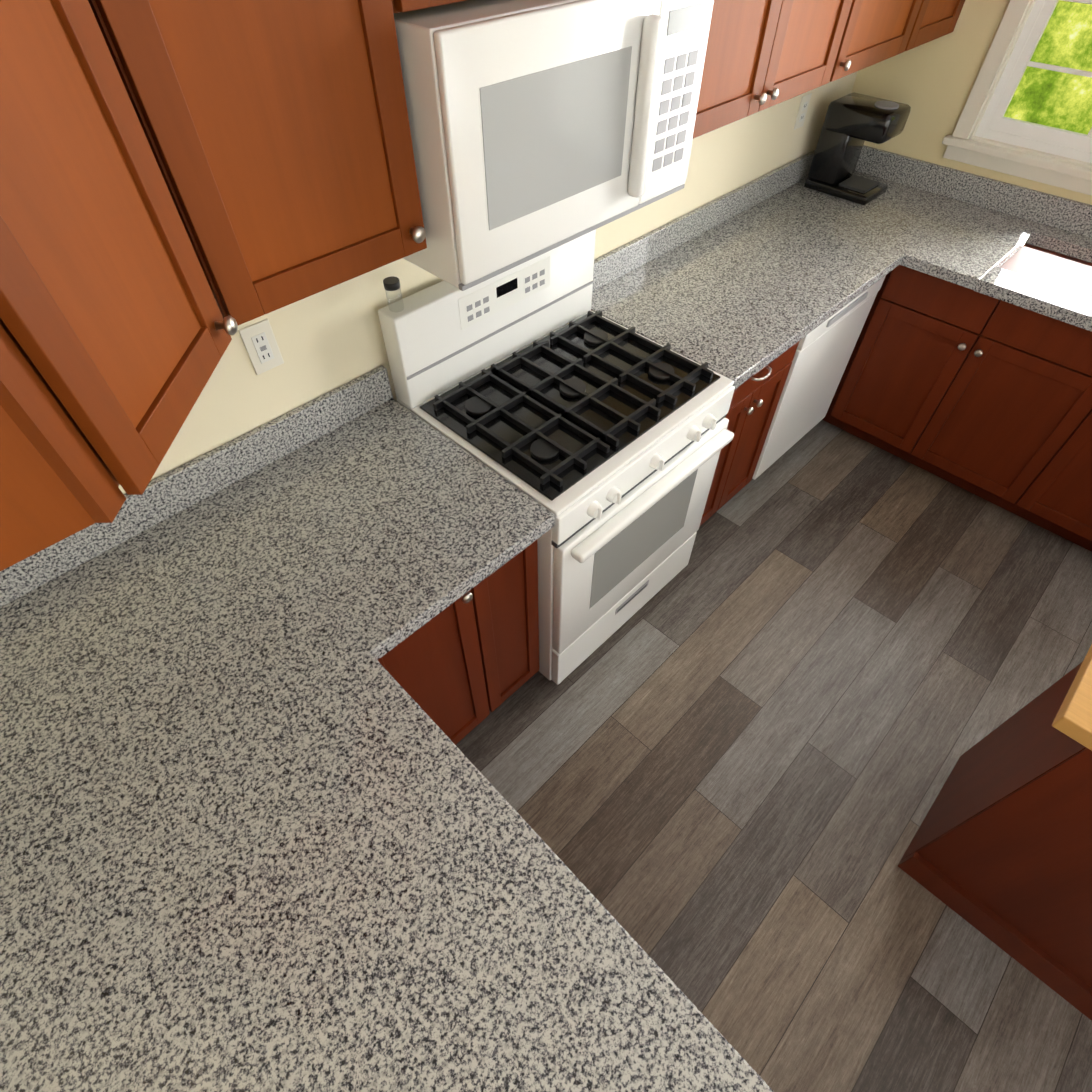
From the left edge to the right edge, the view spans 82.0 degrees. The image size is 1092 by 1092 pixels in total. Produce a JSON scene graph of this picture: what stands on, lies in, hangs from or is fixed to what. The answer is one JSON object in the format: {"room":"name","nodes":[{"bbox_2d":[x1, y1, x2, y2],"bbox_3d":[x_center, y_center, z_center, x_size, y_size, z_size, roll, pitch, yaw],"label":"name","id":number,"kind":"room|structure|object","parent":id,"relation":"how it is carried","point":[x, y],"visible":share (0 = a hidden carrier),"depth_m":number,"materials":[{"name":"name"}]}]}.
{"room":"kitchen","nodes":[
{"label":"kitchen","id":0,"kind":"room"},
{"bbox_2d":[118,71,857,493],"bbox_3d":[-0.506,-0.662,1.594,0.120,2.450,5.440,37,59,27],"label":"wall","id":1,"kind":"structure","parent":0,"point":[328,339],"depth_m":1.62,"materials":[{"name":"beige paint"}]},
{"bbox_2d":[0,0,237,570],"bbox_3d":[-0.799,-0.461,0.544,0.626,0.917,0.734,37,59,27],"label":"upper cabinet","id":2,"kind":"object","parent":1,"relation":"attached to","point":[117,330],"visible":1,"depth_m":0.72,"materials":[{"name":"brown wood"}]},
{"bbox_2d":[88,0,426,325],"bbox_3d":[-0.484,-0.853,0.875,0.352,0.917,0.417,37,59,27],"label":"upper cabinet","id":3,"kind":"object","parent":1,"relation":"attached to","point":[278,134],"visible":0.9,"depth_m":0.96,"materials":[{"name":"brown wood"}]},
{"bbox_2d":[239,319,283,374],"bbox_3d":[-0.657,-0.460,1.455,0.009,0.116,0.072,37,59,27],"label":"outlet","id":4,"kind":"object","parent":1,"relation":"attached to","point":[261,345],"depth_m":1.45,"materials":[{"name":"white plastic"}]},
{"bbox_2d":[392,0,465,12],"bbox_3d":[-0.061,-1.295,1.014,0.352,0.557,0.764,37,59,27],"label":"upper cabinet","id":5,"kind":"object","parent":1,"relation":"attached to","point":[404,5],"visible":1,"depth_m":0.99,"materials":[{"name":"brown wood"}]},
{"bbox_2d":[394,0,713,290],"bbox_3d":[-0.031,-0.951,1.374,0.435,0.421,0.750,37,59,27],"label":"over-the-range microwave","id":6,"kind":"object","parent":5,"relation":"attached to","point":[539,127],"visible":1,"depth_m":1.21,"materials":[{"name":"white plastic"}]},
{"bbox_2d":[686,143,692,178],"bbox_3d":[0.482,-1.339,2.199,0.008,0.116,0.072,37,59,27],"label":"outlet","id":7,"kind":"object","parent":1,"relation":"attached to","point":[692,143],"depth_m":2.21,"materials":[{"name":"white plastic"}]},
{"bbox_2d":[692,0,851,138],"bbox_3d":[0.505,-1.616,1.521,0.352,0.917,0.825,37,59,27],"label":"upper cabinet","id":8,"kind":"object","parent":1,"relation":"attached to","point":[760,55],"visible":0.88,"depth_m":1.70,"materials":[{"name":"brown wood"}]},
{"bbox_2d":[793,93,811,129],"bbox_3d":[1.052,-1.778,2.571,0.008,0.116,0.072,37,59,27],"label":"outlet","id":9,"kind":"object","parent":1,"relation":"attached to","point":[805,100],"depth_m":2.56,"materials":[{"name":"white plastic"}]},
{"bbox_2d":[830,0,921,81],"bbox_3d":[0.989,-1.989,1.837,0.352,0.917,0.530,37,59,27],"label":"upper cabinet","id":10,"kind":"object","parent":1,"relation":"attached to","point":[876,31],"visible":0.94,"depth_m":2.04,"materials":[{"name":"brown wood"}]},
{"bbox_2d":[905,0,964,50],"bbox_3d":[1.318,-2.259,2.066,0.322,0.917,0.420,37,59,27],"label":"upper cabinet","id":11,"kind":"object","parent":1,"relation":"attached to","point":[935,19],"visible":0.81,"depth_m":2.28,"materials":[{"name":"brown wood"}]},
{"bbox_2d":[456,420,1091,1091],"bbox_3d":[1.726,1.899,1.072,6.560,0.060,5.560,37,59,27],"label":"floor","id":12,"kind":"structure","parent":0,"point":[716,770],"depth_m":2.06,"materials":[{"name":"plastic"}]},
{"bbox_2d":[378,540,538,744],"bbox_3d":[-0.421,0.202,1.897,0.647,0.870,0.556,37,59,27],"label":"base cabinet","id":13,"kind":"object","parent":12,"relation":"on","point":[460,668],"visible":0.27,"depth_m":1.71,"materials":[{"name":"brown wood"}]},
{"bbox_2d":[378,229,734,684],"bbox_3d":[0.086,-0.231,2.057,0.705,1.187,0.756,37,59,27],"label":"range","id":14,"kind":"object","parent":12,"relation":"on","point":[602,439],"visible":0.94,"depth_m":1.79,"materials":[{"name":"white metal"}]},
{"bbox_2d":[383,276,403,311],"bbox_3d":[-0.379,-0.625,1.562,0.040,0.074,0.039,37,59,27],"label":"spice jar","id":15,"kind":"object","parent":14,"relation":"on","point":[391,283],"visible":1,"depth_m":1.54,"materials":[{"name":"clear glass"}]},
{"bbox_2d":[699,341,798,526],"bbox_3d":[0.506,-0.511,2.501,0.650,0.870,0.530,37,59,27],"label":"base cabinet","id":16,"kind":"object","parent":12,"relation":"on","point":[753,405],"visible":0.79,"depth_m":2.36,"materials":[{"name":"brown wood"}]},
{"bbox_2d":[591,174,922,388],"bbox_3d":[0.715,-0.989,2.240,0.673,0.142,1.110,37,59,27],"label":"countertop","id":17,"kind":"structure","parent":16,"relation":"on","point":[739,286],"depth_m":2.27,"materials":[{"name":"stone"}]},
{"bbox_2d":[752,275,885,479],"bbox_3d":[0.917,-0.827,2.769,0.620,0.868,0.624,37,59,27],"label":"dishwasher","id":18,"kind":"object","parent":12,"relation":"on","point":[823,353],"visible":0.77,"depth_m":2.56,"materials":[{"name":"white metal"}]},
{"bbox_2d":[822,243,1091,551],"bbox_3d":[1.814,-0.817,2.760,1.946,0.870,0.650,37,59,27],"label":"base cabinet","id":19,"kind":"object","parent":12,"relation":"on","point":[986,397],"depth_m":2.51,"materials":[{"name":"brown wood"}]},
{"bbox_2d":[767,145,1091,330],"bbox_3d":[1.800,-1.135,2.364,1.945,0.142,0.690,37,59,27],"label":"countertop","id":20,"kind":"structure","parent":19,"relation":"on","point":[973,223],"depth_m":2.51,"materials":[{"name":"stone"}]},
{"bbox_2d":[804,92,910,204],"bbox_3d":[1.314,-1.675,2.640,0.290,0.331,0.200,37,59,27],"label":"coffee maker","id":21,"kind":"object","parent":20,"relation":"on","point":[853,122],"visible":1,"depth_m":2.60,"materials":[{"name":"black plastic"}]},
{"bbox_2d":[898,665,1091,1020],"bbox_3d":[1.618,0.852,1.346,1.191,0.874,0.464,37,59,27],"label":"kitchen island","id":22,"kind":"object","parent":12,"relation":"on","point":[998,852],"depth_m":1.56,"materials":[{"name":"brown wood"}]},
{"bbox_2d":[1050,644,1091,755],"bbox_3d":[1.580,0.522,1.024,1.225,0.040,0.510,37,59,27],"label":"island countertop","id":23,"kind":"structure","parent":22,"relation":"on","point":[1072,720],"depth_m":1.19,"materials":[{"name":"beige wood"}]},
{"bbox_3d":[-0.085,1.190,1.062,1.672,0.870,0.844,37,59,27],"label":"base cabinet","id":24,"kind":"object","parent":12,"relation":"on","visible":0},
{"bbox_2d":[0,366,773,1091],"bbox_3d":[-0.003,0.631,0.869,2.637,0.142,1.388,37,59,27],"label":"countertop","id":25,"kind":"structure","parent":24,"relation":"on","point":[264,824],"depth_m":1.05,"materials":[{"name":"stone"}]},
{"bbox_2d":[851,0,1091,204],"bbox_3d":[3.632,-0.371,1.349,6.300,2.450,0.120,37,59,27],"label":"wall","id":26,"kind":"structure","parent":0,"point":[931,83],"depth_m":2.57,"materials":[{"name":"beige paint"}]},
{"bbox_2d":[942,0,1091,195],"bbox_3d":[2.338,-1.548,1.895,1.780,1.045,0.162,37,59,27],"label":"window","id":27,"kind":"structure","parent":26,"relation":"in","point":[986,134],"depth_m":2.44,"materials":[{"name":"white wood"}]},
{"label":"outside","id":28,"kind":"structure","parent":0,"visible":0},
{"bbox_2d":[1004,0,1091,134],"bbox_3d":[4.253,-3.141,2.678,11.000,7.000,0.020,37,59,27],"label":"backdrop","id":29,"kind":"structure","parent":28,"point":[1055,99],"depth_m":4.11,"materials":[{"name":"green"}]}
]}

